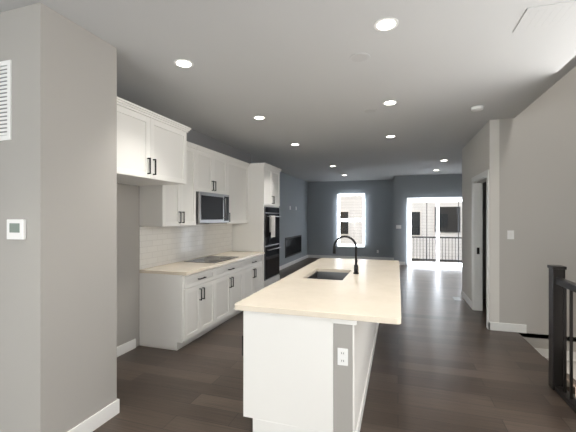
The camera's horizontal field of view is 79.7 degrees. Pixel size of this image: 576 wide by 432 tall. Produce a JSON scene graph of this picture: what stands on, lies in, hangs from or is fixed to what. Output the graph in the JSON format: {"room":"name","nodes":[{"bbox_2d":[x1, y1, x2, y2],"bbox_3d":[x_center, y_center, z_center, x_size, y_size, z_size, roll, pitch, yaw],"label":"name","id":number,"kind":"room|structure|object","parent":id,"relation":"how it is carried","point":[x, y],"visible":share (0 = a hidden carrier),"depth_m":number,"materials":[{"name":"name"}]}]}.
{"room":"kitchen","nodes":[
{"label":"kitchen","id":0,"kind":"room"},
{"bbox_2d":[0,2,116,431],"bbox_3d":[-3.397,0.110,3.088,4.050,2.930,0.620,0,0,18],"label":"wall","id":1,"kind":"structure","parent":0,"point":[58,277],"depth_m":2.29,"materials":[{"name":"grey paint"}]},
{"bbox_2d":[0,60,11,140],"bbox_3d":[-2.114,-0.765,2.348,0.645,0.520,0.008,0,0,18],"label":"air vent","id":2,"kind":"object","parent":1,"relation":"in","point":[6,100],"visible":1,"depth_m":2.26,"materials":[{"name":"white plastic"}]},
{"bbox_2d":[7,219,25,239],"bbox_3d":[-1.752,0.080,2.225,0.150,0.130,0.024,0,0,18],"label":"thermostat","id":3,"kind":"object","parent":1,"relation":"attached to","point":[16,229],"visible":1,"depth_m":2.21,"materials":[{"name":"white plastic"}]},
{"bbox_2d":[68,399,117,431],"bbox_3d":[-1.460,1.520,2.476,0.014,0.110,0.600,0,0,18],"label":"baseboard","id":4,"kind":"structure","parent":1,"relation":"attached to","point":[95,421],"depth_m":2.58,"materials":[{"name":"white"}]},
{"bbox_2d":[117,129,250,346],"bbox_3d":[-1.564,0.110,5.264,0.142,2.930,4.640,0,0,18],"label":"wall","id":5,"kind":"structure","parent":0,"point":[128,226],"depth_m":4.09,"materials":[{"name":"grey paint"}]},
{"bbox_2d":[117,339,135,356],"bbox_3d":[-2.017,1.520,3.593,0.014,0.110,1.180,0,0,18],"label":"baseboard","id":6,"kind":"structure","parent":5,"relation":"attached to","point":[126,347],"depth_m":4.01,"materials":[{"name":"white"}]},
{"bbox_2d":[117,97,188,185],"bbox_3d":[-1.688,-0.701,3.525,0.678,0.642,1.244,0,0,18],"label":"upper cabinet","id":7,"kind":"object","parent":5,"relation":"attached to","point":[151,148],"depth_m":3.43,"materials":[{"name":"white wood"}]},
{"bbox_2d":[139,141,197,226],"bbox_3d":[-1.534,-0.443,4.509,0.374,1.115,0.717,0,0,18],"label":"upper cabinet","id":8,"kind":"object","parent":5,"relation":"attached to","point":[166,205],"visible":0.67,"depth_m":4.32,"materials":[{"name":"white wood"}]},
{"bbox_2d":[196,145,228,194],"bbox_3d":[-1.285,-0.680,5.290,0.374,0.640,0.917,0,0,18],"label":"upper cabinet","id":9,"kind":"object","parent":5,"relation":"attached to","point":[211,171],"visible":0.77,"depth_m":5.19,"materials":[{"name":"white wood"}]},
{"bbox_2d":[196,191,228,223],"bbox_3d":[-1.255,-0.132,5.281,0.437,0.451,0.870,0,0,18],"label":"microwave","id":10,"kind":"object","parent":9,"relation":"attached to","point":[212,207],"visible":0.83,"depth_m":5.11,"materials":[{"name":"silver metal"}]},
{"bbox_2d":[209,156,249,223],"bbox_3d":[-1.017,-0.443,6.129,0.374,1.115,0.837,0,0,18],"label":"upper cabinet","id":11,"kind":"object","parent":5,"relation":"attached to","point":[237,181],"visible":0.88,"depth_m":6.07,"materials":[{"name":"white wood"}]},
{"bbox_2d":[251,160,307,266],"bbox_3d":[-0.235,0.110,10.487,0.140,2.930,6.400,0,0,18],"label":"wall","id":12,"kind":"structure","parent":0,"point":[293,221],"depth_m":11.46,"materials":[{"name":"grey paint"}]},
{"bbox_2d":[285,235,300,257],"bbox_3d":[0.200,0.960,11.582,0.023,0.630,1.850,0,0,18],"label":"fireplace insert","id":13,"kind":"object","parent":12,"relation":"attached to","point":[292,245],"visible":1,"depth_m":11.38,"materials":[{"name":"black metal"}]},
{"bbox_2d":[279,255,307,269],"bbox_3d":[-0.159,1.520,10.473,0.014,0.110,6.140,0,0,18],"label":"baseboard","id":14,"kind":"structure","parent":12,"relation":"attached to","point":[304,257],"depth_m":11.42,"materials":[{"name":"white wood"}]},
{"bbox_2d":[0,0,575,181],"bbox_3d":[0.913,-1.395,5.167,11.000,0.080,16.800,0,0,18],"label":"ceiling","id":15,"kind":"structure","parent":0,"point":[292,73],"depth_m":3.21,"materials":[{"name":"paint"}]},
{"bbox_2d":[174,59,193,67],"bbox_3d":[-0.919,-1.351,3.043,0.170,0.006,0.170,0,0,18],"label":"recessed light","id":16,"kind":"object","parent":15,"relation":"in","point":[183,63],"visible":1,"depth_m":3.03,"materials":[{"name":"white"}]},
{"bbox_2d":[253,116,265,119],"bbox_3d":[-0.391,-1.351,4.701,0.170,0.006,0.170,0,0,18],"label":"recessed light","id":17,"kind":"object","parent":15,"relation":"in","point":[259,117],"visible":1,"depth_m":4.68,"materials":[{"name":"white"}]},
{"bbox_2d":[349,53,369,62],"bbox_3d":[0.610,-1.352,2.933,0.176,0.004,0.176,0,0,18],"label":"ceiling speaker","id":18,"kind":"object","parent":15,"relation":"attached to","point":[359,57],"visible":1,"depth_m":2.92,"materials":[{"name":"paint"}]},
{"bbox_2d":[363,109,376,112],"bbox_3d":[1.049,-1.352,4.410,0.176,0.004,0.176,0,0,18],"label":"ceiling speaker","id":19,"kind":"object","parent":15,"relation":"attached to","point":[369,110],"visible":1,"depth_m":4.42,"materials":[{"name":"paint"}]},
{"bbox_2d":[374,17,398,30],"bbox_3d":[0.689,-1.351,2.425,0.170,0.006,0.170,0,0,18],"label":"recessed light","id":20,"kind":"object","parent":15,"relation":"in","point":[387,24],"visible":1,"depth_m":2.42,"materials":[{"name":"white"}]},
{"bbox_2d":[383,100,396,104],"bbox_3d":[1.208,-1.351,4.086,0.170,0.006,0.170,0,0,18],"label":"recessed light","id":21,"kind":"object","parent":15,"relation":"in","point":[391,102],"visible":1,"depth_m":4.07,"materials":[{"name":"white"}]},
{"bbox_2d":[471,105,483,111],"bbox_3d":[2.332,-1.334,4.253,0.140,0.042,0.140,0,0,18],"label":"smoke detector","id":22,"kind":"object","parent":15,"relation":"attached to","point":[477,108],"visible":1,"depth_m":4.21,"materials":[{"name":"white plastic"}]},
{"bbox_2d":[513,0,575,31],"bbox_3d":[1.740,-1.351,2.332,0.300,0.006,0.300,0,0,18],"label":"access panel","id":23,"kind":"object","parent":15,"relation":"in","point":[550,15],"visible":1,"depth_m":2.32,"materials":[{"name":"paint"}]},
{"bbox_2d":[93,258,575,431],"bbox_3d":[0.913,1.605,5.167,11.000,0.060,16.800,0,0,18],"label":"floor","id":24,"kind":"structure","parent":0,"point":[443,360],"depth_m":3.37,"materials":[{"name":"brown wood"}]},
{"bbox_2d":[139,268,218,350],"bbox_3d":[-1.401,1.130,4.498,0.633,0.889,0.777,0,0,18],"label":"base cabinet","id":25,"kind":"object","parent":24,"relation":"on","point":[197,281],"depth_m":4.17,"materials":[{"name":"white wood"}]},
{"bbox_2d":[139,252,262,275],"bbox_3d":[-1.126,0.665,5.302,0.668,0.040,2.475,0,0,18],"label":"countertop","id":26,"kind":"structure","parent":25,"relation":"on","point":[181,268],"depth_m":4.59,"materials":[{"name":"beige stone"}]},
{"bbox_2d":[187,256,234,263],"bbox_3d":[-1.141,0.641,5.244,0.500,0.008,0.780,0,0,18],"label":"cooktop","id":27,"kind":"object","parent":26,"relation":"in","point":[202,259],"depth_m":5.18,"materials":[{"name":"black glass"}]},
{"bbox_2d":[219,260,246,324],"bbox_3d":[-1.161,1.130,5.251,0.633,0.889,1.037,0,0,18],"label":"base cabinet","id":28,"kind":"object","parent":24,"relation":"on","point":[232,277],"depth_m":5.19,"materials":[{"name":"white wood"}]},
{"bbox_2d":[247,256,261,296],"bbox_3d":[-0.903,1.130,6.060,0.633,0.889,0.895,0,0,18],"label":"base cabinet","id":29,"kind":"object","parent":24,"relation":"on","point":[254,266],"depth_m":6.02,"materials":[{"name":"white wood"}]},
{"bbox_2d":[232,163,281,288],"bbox_3d":[-0.584,0.287,6.905,0.728,2.575,0.968,0,0,18],"label":"tall cabinet","id":30,"kind":"object","parent":24,"relation":"on","point":[258,231],"visible":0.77,"depth_m":6.50,"materials":[{"name":"white wood"}]},
{"bbox_2d":[242,311,378,431],"bbox_3d":[0.503,1.130,3.859,0.866,0.891,3.022,0,0,18],"label":"kitchen island","id":31,"kind":"object","parent":24,"relation":"on","point":[310,331],"depth_m":2.43,"materials":[{"name":"white wood"}]},
{"bbox_2d":[235,259,400,323],"bbox_3d":[0.622,0.664,3.827,1.180,0.040,3.070,0,0,18],"label":"island countertop","id":32,"kind":"structure","parent":31,"relation":"on","point":[372,295],"depth_m":2.83,"materials":[{"name":"beige stone"}]},
{"bbox_2d":[307,271,346,278],"bbox_3d":[0.461,0.793,3.931,0.454,0.242,0.754,0,0,18],"label":"sink","id":33,"kind":"object","parent":32,"relation":"in","point":[318,274],"depth_m":4.28,"materials":[{"name":"grey metal"}]},
{"bbox_2d":[331,235,358,274],"bbox_3d":[0.657,0.428,3.950,0.301,0.433,0.098,0,0,18],"label":"faucet","id":34,"kind":"object","parent":32,"relation":"on","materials":[{"name":"black metal"}]},
{"bbox_2d":[547,265,575,412],"bbox_3d":[1.510,1.011,0.162,0.112,1.128,6.426,0,0,18],"label":"stair railing","id":35,"kind":"object","parent":24,"relation":"on","point":[559,284],"visible":1,"depth_m":3.12,"materials":[{"name":"black wood"}]},
{"bbox_2d":[308,179,393,257],"bbox_3d":[2.251,0.110,13.001,3.350,2.930,0.140,0,0,18],"label":"wall","id":36,"kind":"structure","parent":0,"point":[323,216],"depth_m":12.88,"materials":[{"name":"grey paint"}]},
{"bbox_2d":[308,255,392,259],"bbox_3d":[2.303,1.520,12.903,3.190,0.110,0.014,0,0,18],"label":"baseboard","id":37,"kind":"structure","parent":36,"relation":"attached to","point":[309,256],"depth_m":12.90,"materials":[{"name":"white wood"}]},
{"bbox_2d":[337,193,364,247],"bbox_3d":[2.366,0.128,12.934,1.010,2.005,0.122,0,0,18],"label":"window","id":38,"kind":"structure","parent":36,"relation":"in","point":[353,220],"depth_m":12.93,"materials":[{"name":"glass"}]},
{"bbox_2d":[394,174,461,264],"bbox_3d":[5.867,0.110,10.714,4.930,2.930,0.140,0,0,18],"label":"wall","id":39,"kind":"structure","parent":0,"point":[427,186],"depth_m":11.24,"materials":[{"name":"grey paint"}]},
{"bbox_2d":[407,197,461,266],"bbox_3d":[4.795,0.475,11.056,1.860,2.200,0.080,0,0,18],"label":"sliding glass door","id":40,"kind":"structure","parent":39,"relation":"in","point":[437,200],"depth_m":11.06,"materials":[{"name":"white plastic"}]},
{"bbox_2d":[411,236,461,260],"bbox_3d":[5.296,1.195,11.673,3.660,1.040,1.300,0,0,18],"label":"railing","id":41,"kind":"object","parent":39,"relation":"attached to","point":[442,248],"depth_m":12.25,"materials":[{"name":"grey metal"}]},
{"bbox_2d":[462,119,498,322],"bbox_3d":[3.205,0.110,5.837,0.120,2.930,2.170,0,0,18],"label":"wall","id":42,"kind":"structure","parent":0,"point":[480,151],"depth_m":4.99,"materials":[{"name":"grey paint"}]},
{"bbox_2d":[461,290,471,307],"bbox_3d":[3.314,1.520,6.402,0.014,0.110,1.021,0,0,18],"label":"baseboard","id":43,"kind":"structure","parent":42,"relation":"attached to","point":[463,294],"depth_m":6.38,"materials":[{"name":"white"}]},
{"bbox_2d":[472,169,488,328],"bbox_3d":[3.054,0.453,5.366,0.152,2.245,1.130,0,0,18],"label":"door frame","id":44,"kind":"structure","parent":42,"relation":"attached to","point":[479,180],"depth_m":5.80,"materials":[{"name":"white wood"}]},
{"bbox_2d":[483,182,485,298],"bbox_3d":[5.221,0.110,6.270,3.460,2.930,0.120,0,0,18],"label":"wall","id":45,"kind":"structure","parent":0,"point":[484,240],"depth_m":6.66,"materials":[{"name":"grey paint"}]},
{"bbox_2d":[499,66,575,379],"bbox_3d":[4.599,0.275,4.317,3.460,8.600,0.120,0,0,18],"label":"wall","id":46,"kind":"structure","parent":0,"point":[537,176],"depth_m":4.65,"materials":[{"name":"grey paint"}]},
{"bbox_2d":[507,230,513,238],"bbox_3d":[3.059,0.245,4.739,0.080,0.120,0.009,0,0,18],"label":"switch plate","id":47,"kind":"object","parent":46,"relation":"attached to","point":[510,234],"visible":1,"depth_m":4.74,"materials":[{"name":"white plastic"}]},
{"bbox_2d":[535,348,575,360],"bbox_3d":[3.688,1.825,4.537,0.930,0.120,0.014,0,0,18],"label":"skirt","id":48,"kind":"object","parent":46,"relation":"attached to","point":[543,352],"visible":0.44,"depth_m":4.61,"materials":[{"name":"white wood"}]},
{"bbox_3d":[2.914,0.275,0.252,0.200,8.600,8.650,0,0,18],"label":"wall","id":49,"kind":"structure","parent":0,"visible":0},
{"bbox_2d":[544,357,575,398],"bbox_3d":[2.826,3.230,2.212,1.154,2.730,4.932,0,0,18],"label":"stairs","id":50,"kind":"structure","parent":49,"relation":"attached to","point":[574,382],"depth_m":4.28,"materials":[{"name":"brown wood"}]},
{"label":"outside","id":51,"kind":"structure","parent":0,"visible":0},
{"bbox_2d":[340,196,461,259],"bbox_3d":[8.243,-2.425,20.914,21.000,16.000,1.140,0,0,18],"label":"building","id":52,"kind":"structure","parent":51,"point":[421,250],"depth_m":20.50,"materials":[{"name":"grey"}]}
]}

